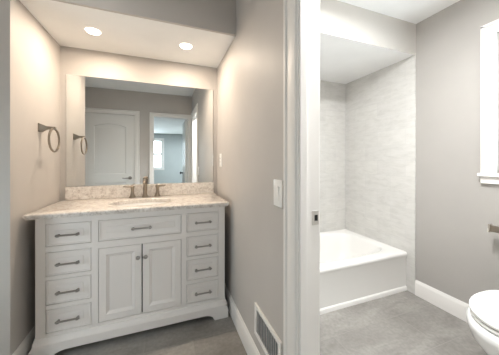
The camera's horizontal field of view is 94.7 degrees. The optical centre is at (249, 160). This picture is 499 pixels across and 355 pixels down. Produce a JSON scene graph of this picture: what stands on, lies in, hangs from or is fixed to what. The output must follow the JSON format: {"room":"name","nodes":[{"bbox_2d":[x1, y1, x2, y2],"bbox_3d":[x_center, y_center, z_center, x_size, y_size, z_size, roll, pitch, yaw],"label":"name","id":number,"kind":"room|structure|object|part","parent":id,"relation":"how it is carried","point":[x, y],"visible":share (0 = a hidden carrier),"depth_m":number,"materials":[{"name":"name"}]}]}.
{"room":"bathroom","nodes":[
{"label":"bathroom","id":0,"kind":"room"},
{"bbox_2d":[0,0,59,354],"bbox_3d":[-1.814,-0.015,1.485,0.775,2.460,0.752,0,0,-20],"label":"wall","id":1,"kind":"structure","parent":0,"point":[29,55],"depth_m":1.37,"materials":[{"name":"grey paint"}]},
{"bbox_2d":[12,326,34,354],"bbox_3d":[-1.424,1.147,1.569,0.014,0.135,0.666,0,0,-20],"label":"baseboard","id":2,"kind":"structure","parent":1,"relation":"attached to","point":[24,348],"depth_m":1.40,"materials":[{"name":"white wood"}]},
{"bbox_2d":[38,123,59,151],"bbox_3d":[-1.391,-0.158,1.587,0.089,0.197,0.172,0,0,-20],"label":"towel ring","id":3,"kind":"object","parent":1,"relation":"attached to","point":[41,128],"visible":1,"depth_m":1.57,"materials":[{"name":"silver metal"}]},
{"bbox_3d":[-1.391,-0.228,1.587,0.089,0.056,0.056,0,0,-20],"label":"mount post","id":4,"kind":"part","parent":3,"relation":"part of","materials":[{"name":"silver metal"}]},
{"bbox_2d":[19,0,234,67],"bbox_3d":[-0.828,-0.957,1.809,1.299,0.030,0.632,0,0,-20],"label":"ceiling","id":5,"kind":"structure","parent":0,"point":[122,34],"depth_m":1.71,"materials":[{"name":"white paint"}]},
{"bbox_2d":[84,26,101,34],"bbox_3d":[-1.132,-0.936,1.665,0.109,0.011,0.109,0,0,-20],"label":"recessed light","id":6,"kind":"object","parent":5,"relation":"in","point":[91,30],"visible":1,"depth_m":1.65,"materials":[{"name":"white paint"}]},
{"bbox_2d":[179,42,192,48],"bbox_3d":[-0.520,-0.936,1.882,0.109,0.011,0.109,0,0,-20],"label":"recessed light","id":7,"kind":"object","parent":5,"relation":"in","point":[183,45],"visible":1,"depth_m":1.87,"materials":[{"name":"white paint"}]},
{"bbox_2d":[60,46,216,200],"bbox_3d":[-0.137,-0.015,2.456,3.045,2.460,0.100,0,0,-20],"label":"wall","id":8,"kind":"structure","parent":0,"point":[73,61],"depth_m":2.05,"materials":[{"name":"grey paint"}]},
{"bbox_2d":[65,182,213,199],"bbox_3d":[-0.933,0.266,2.093,1.222,0.108,0.020,0,0,-20],"label":"backsplash","id":9,"kind":"structure","parent":8,"relation":"attached to","point":[109,191],"depth_m":2.04,"materials":[{"name":"white stone"}]},
{"bbox_2d":[66,74,212,186],"bbox_3d":[-0.935,-0.251,2.101,1.215,0.924,0.009,0,0,-20],"label":"wall mirror","id":10,"kind":"object","parent":8,"relation":"attached to","point":[119,132],"visible":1,"depth_m":2.07,"materials":[{"name":"clear glass"}]},
{"bbox_2d":[53,0,235,35],"bbox_3d":[-0.714,-1.093,1.503,1.299,0.303,0.020,0,0,-20],"label":"wall","id":11,"kind":"structure","parent":0,"point":[217,16],"depth_m":1.58,"materials":[{"name":"grey paint"}]},
{"bbox_2d":[217,0,282,354],"bbox_3d":[0.112,-0.015,1.279,0.093,2.460,2.280,0,0,-20],"label":"wall","id":12,"kind":"structure","parent":0,"point":[250,72],"depth_m":1.38,"materials":[{"name":"grey paint"}]},
{"bbox_2d":[225,285,259,354],"bbox_3d":[-0.090,1.147,1.667,0.014,0.135,1.412,0,0,-20],"label":"baseboard","id":13,"kind":"structure","parent":12,"relation":"attached to","point":[249,345],"depth_m":1.57,"materials":[{"name":"white wood"}]},
{"bbox_2d":[254,302,281,354],"bbox_3d":[0.089,0.913,1.192,0.011,0.180,0.322,0,0,-20],"label":"air vent","id":14,"kind":"object","parent":12,"relation":"in","point":[267,337],"visible":1,"depth_m":1.20,"materials":[{"name":"white metal"}]},
{"bbox_2d":[274,179,282,207],"bbox_3d":[0.131,0.150,1.075,0.013,0.125,0.086,0,0,-20],"label":"light switch","id":15,"kind":"object","parent":12,"relation":"attached to","point":[278,184],"visible":0.98,"depth_m":1.06,"materials":[{"name":"white plastic"}]},
{"bbox_2d":[283,0,295,354],"bbox_3d":[0.300,0.153,0.611,0.019,2.123,0.838,0,0,-20],"label":"trim","id":16,"kind":"structure","parent":12,"relation":"attached to","point":[289,6],"depth_m":0.96,"materials":[{"name":"white wood"}]},
{"bbox_2d":[296,0,318,354],"bbox_3d":[0.353,0.190,0.626,0.103,2.050,0.688,0,0,-20],"label":"trim","id":17,"kind":"structure","parent":12,"relation":"attached to","point":[307,11],"depth_m":0.93,"materials":[{"name":"wood"}]},
{"bbox_3d":[0.270,0.232,0.940,0.032,0.058,0.004,0,0,-20],"label":"strike plate","id":18,"kind":"part","parent":17,"relation":"part of","materials":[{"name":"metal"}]},
{"bbox_2d":[319,0,319,354],"bbox_3d":[0.407,0.157,0.646,0.019,2.116,0.820,0,0,-20],"label":"trim","id":19,"kind":"structure","parent":12,"relation":"attached to","point":[319,0],"depth_m":0.95,"materials":[{"name":"white wood"}]},
{"bbox_2d":[54,291,486,354],"bbox_3d":[-0.082,1.265,1.196,3.820,0.100,2.500,0,0,-20],"label":"floor","id":20,"kind":"structure","parent":0,"point":[402,323],"depth_m":1.60,"materials":[{"name":"grey tile"}]},
{"bbox_2d":[28,206,227,354],"bbox_3d":[-0.832,0.784,1.828,1.224,0.862,0.562,0,0,-20],"label":"vanity cabinet","id":21,"kind":"object","parent":20,"relation":"on","point":[98,277],"visible":0.99,"depth_m":1.56,"materials":[{"name":"white paint"}]},
{"bbox_3d":[-1.132,0.990,1.433,0.125,0.019,0.030,0,0,-20],"label":"drawer pull","id":22,"kind":"part","parent":21,"relation":"part of","materials":[{"name":"silver metal"}]},
{"bbox_3d":[-1.132,0.814,1.433,0.125,0.019,0.030,0,0,-20],"label":"drawer pull","id":23,"kind":"part","parent":21,"relation":"part of","materials":[{"name":"silver metal"}]},
{"bbox_3d":[-1.132,0.638,1.433,0.125,0.019,0.030,0,0,-20],"label":"drawer pull","id":24,"kind":"part","parent":21,"relation":"part of","materials":[{"name":"silver metal"}]},
{"bbox_3d":[-1.132,0.460,1.433,0.125,0.019,0.030,0,0,-20],"label":"drawer pull","id":25,"kind":"part","parent":21,"relation":"part of","materials":[{"name":"silver metal"}]},
{"bbox_3d":[-1.144,0.990,1.463,0.233,0.140,0.018,0,0,-20],"label":"drawer","id":26,"kind":"part","parent":21,"relation":"part of","materials":[{"name":"white paint"}]},
{"bbox_3d":[-1.144,0.814,1.463,0.233,0.148,0.018,0,0,-20],"label":"drawer","id":27,"kind":"part","parent":21,"relation":"part of","materials":[{"name":"white paint"}]},
{"bbox_3d":[-1.144,0.638,1.463,0.233,0.143,0.018,0,0,-20],"label":"drawer","id":28,"kind":"part","parent":21,"relation":"part of","materials":[{"name":"white paint"}]},
{"bbox_3d":[-1.144,0.460,1.463,0.233,0.134,0.018,0,0,-20],"label":"drawer","id":29,"kind":"part","parent":21,"relation":"part of","materials":[{"name":"white paint"}]},
{"bbox_3d":[-0.874,0.819,1.563,0.256,0.482,0.018,0,0,-20],"label":"door","id":30,"kind":"part","parent":21,"relation":"part of","materials":[{"name":"white paint"}]},
{"bbox_2d":[22,193,228,219],"bbox_3d":[-0.845,0.336,1.835,1.254,0.032,0.563,0,0,-20],"label":"countertop","id":31,"kind":"structure","parent":21,"relation":"on","point":[103,206],"depth_m":1.68,"materials":[{"name":"white stone"}]},
{"bbox_2d":[117,202,167,205],"bbox_3d":[-0.839,0.425,1.806,0.530,0.145,0.370,0,0,-20],"label":"sink","id":32,"kind":"object","parent":31,"relation":"in","point":[144,203],"visible":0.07,"depth_m":1.94,"materials":[{"name":"white ceramic"}]},
{"bbox_2d":[123,177,165,197],"bbox_3d":[-0.909,0.231,1.996,0.344,0.179,0.157,0,0,-20],"label":"faucet","id":33,"kind":"object","parent":31,"relation":"on","point":[157,194],"visible":1,"depth_m":2.03,"materials":[{"name":"silver metal"}]},
{"bbox_3d":[-1.042,0.265,2.000,0.099,0.110,0.056,0,0,-20],"label":"handle","id":34,"kind":"part","parent":33,"relation":"part of","materials":[{"name":"silver metal"}]},
{"bbox_3d":[-0.909,0.231,1.996,0.056,0.179,0.157,0,0,-20],"label":"spout","id":35,"kind":"part","parent":33,"relation":"part of","materials":[{"name":"silver metal"}]},
{"bbox_3d":[-0.812,0.265,2.086,0.099,0.110,0.056,0,0,-20],"label":"handle","id":36,"kind":"part","parent":33,"relation":"part of","materials":[{"name":"silver metal"}]},
{"bbox_3d":[-0.834,1.148,1.832,1.224,0.134,0.544,0,0,-20],"label":"skirting","id":37,"kind":"part","parent":21,"relation":"part of","materials":[{"name":"white paint"}]},
{"bbox_3d":[-0.751,0.460,1.609,0.519,0.134,0.018,0,0,-20],"label":"drawer","id":38,"kind":"part","parent":21,"relation":"part of","materials":[{"name":"white paint"}]},
{"bbox_3d":[-0.739,0.460,1.579,0.130,0.019,0.030,0,0,-20],"label":"drawer pull","id":39,"kind":"part","parent":21,"relation":"part of","materials":[{"name":"silver metal"}]},
{"bbox_3d":[-0.627,0.819,1.655,0.256,0.482,0.018,0,0,-20],"label":"door","id":40,"kind":"part","parent":21,"relation":"part of","materials":[{"name":"white paint"}]},
{"bbox_3d":[-0.358,0.990,1.755,0.233,0.140,0.018,0,0,-20],"label":"drawer","id":41,"kind":"part","parent":21,"relation":"part of","materials":[{"name":"white paint"}]},
{"bbox_3d":[-0.358,0.814,1.755,0.233,0.148,0.018,0,0,-20],"label":"drawer","id":42,"kind":"part","parent":21,"relation":"part of","materials":[{"name":"white paint"}]},
{"bbox_3d":[-0.358,0.638,1.755,0.233,0.143,0.018,0,0,-20],"label":"drawer","id":43,"kind":"part","parent":21,"relation":"part of","materials":[{"name":"white paint"}]},
{"bbox_3d":[-0.358,0.460,1.755,0.233,0.134,0.018,0,0,-20],"label":"drawer","id":44,"kind":"part","parent":21,"relation":"part of","materials":[{"name":"white paint"}]},
{"bbox_3d":[-0.346,0.990,1.725,0.125,0.019,0.030,0,0,-20],"label":"drawer pull","id":45,"kind":"part","parent":21,"relation":"part of","materials":[{"name":"silver metal"}]},
{"bbox_3d":[-0.346,0.814,1.725,0.125,0.019,0.030,0,0,-20],"label":"drawer pull","id":46,"kind":"part","parent":21,"relation":"part of","materials":[{"name":"silver metal"}]},
{"bbox_3d":[-0.346,0.638,1.725,0.125,0.019,0.030,0,0,-20],"label":"drawer pull","id":47,"kind":"part","parent":21,"relation":"part of","materials":[{"name":"silver metal"}]},
{"bbox_3d":[-0.346,0.460,1.725,0.125,0.019,0.030,0,0,-20],"label":"drawer pull","id":48,"kind":"part","parent":21,"relation":"part of","materials":[{"name":"silver metal"}]},
{"bbox_2d":[320,229,406,314],"bbox_3d":[0.621,1.034,2.254,1.539,0.362,0.782,0,0,-20],"label":"bathtub","id":49,"kind":"object","parent":20,"relation":"on","point":[355,268],"visible":0.45,"depth_m":2.04,"materials":[{"name":"white ceramic"}]},
{"bbox_2d":[466,290,498,354],"bbox_3d":[1.462,0.840,1.184,0.718,0.750,0.414,0,0,-20],"label":"toilet","id":50,"kind":"object","parent":20,"relation":"on","point":[482,312],"visible":1,"depth_m":1.15,"materials":[{"name":"white ceramic"}]},
{"bbox_3d":[1.373,0.771,1.150,0.495,0.025,0.392,0,0,-20],"label":"lid","id":51,"kind":"part","parent":50,"relation":"part of","materials":[{"name":"white plastic"}]},
{"bbox_3d":[1.374,0.800,1.151,0.492,0.030,0.388,0,0,-20],"label":"seat","id":52,"kind":"part","parent":50,"relation":"part of","materials":[{"name":"white plastic"}]},
{"bbox_2d":[320,81,345,231],"bbox_3d":[0.482,0.125,2.627,1.541,2.180,0.012,0,0,-20],"label":"tiled wall","id":53,"kind":"structure","parent":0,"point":[332,95],"depth_m":2.82,"materials":[{"name":"white tile"}]},
{"bbox_2d":[320,33,413,83],"bbox_3d":[0.636,-1.105,2.229,1.553,0.280,0.864,0,0,-20],"label":"ceiling","id":54,"kind":"structure","parent":0,"point":[342,60],"depth_m":2.17,"materials":[{"name":"white paint"}]},
{"bbox_2d":[320,0,415,54],"bbox_3d":[0.787,-1.105,1.824,1.553,0.280,0.002,0,0,-20],"label":"wall","id":55,"kind":"structure","parent":0,"point":[337,18],"depth_m":1.89,"materials":[{"name":"paint"}]},
{"bbox_2d":[338,0,459,23],"bbox_3d":[0.934,-1.295,1.574,1.653,0.100,2.500,0,0,-20],"label":"ceiling","id":56,"kind":"structure","parent":0,"point":[412,11],"depth_m":1.86,"materials":[{"name":"white paint"}]},
{"bbox_2d":[416,0,498,303],"bbox_3d":[1.658,-0.015,1.854,0.100,2.460,2.280,0,0,-20],"label":"wall","id":57,"kind":"structure","parent":0,"point":[456,255],"depth_m":1.81,"materials":[{"name":"grey paint"}]},
{"bbox_2d":[346,55,415,293],"bbox_3d":[1.359,0.125,2.497,0.012,2.180,0.866,0,0,-20],"label":"tiled wall","id":58,"kind":"structure","parent":57,"relation":"attached to","point":[380,104],"depth_m":2.38,"materials":[{"name":"white tile"}]},
{"bbox_2d":[415,280,468,321],"bbox_3d":[1.755,1.147,1.428,0.014,0.135,1.414,0,0,-20],"label":"baseboard","id":59,"kind":"structure","parent":57,"relation":"attached to","point":[446,302],"depth_m":1.88,"materials":[{"name":"white wood"}]},
{"bbox_2d":[477,19,498,183],"bbox_3d":[1.831,-0.402,1.316,0.140,1.122,0.766,0,0,-20],"label":"window","id":60,"kind":"structure","parent":57,"relation":"in","point":[488,174],"depth_m":1.61,"materials":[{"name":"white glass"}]},
{"bbox_2d":[487,224,498,232],"bbox_3d":[1.676,0.453,1.509,0.106,0.070,0.131,0,0,-20],"label":"paper holder","id":61,"kind":"object","parent":57,"relation":"attached to","point":[490,228],"visible":1,"depth_m":1.53,"materials":[{"name":"silver metal"}]},
{"bbox_3d":[1.643,0.453,1.498,0.024,0.040,0.104,0,0,-20],"label":"arm","id":62,"kind":"part","parent":61,"relation":"part of","materials":[{"name":"silver metal"}]}
]}

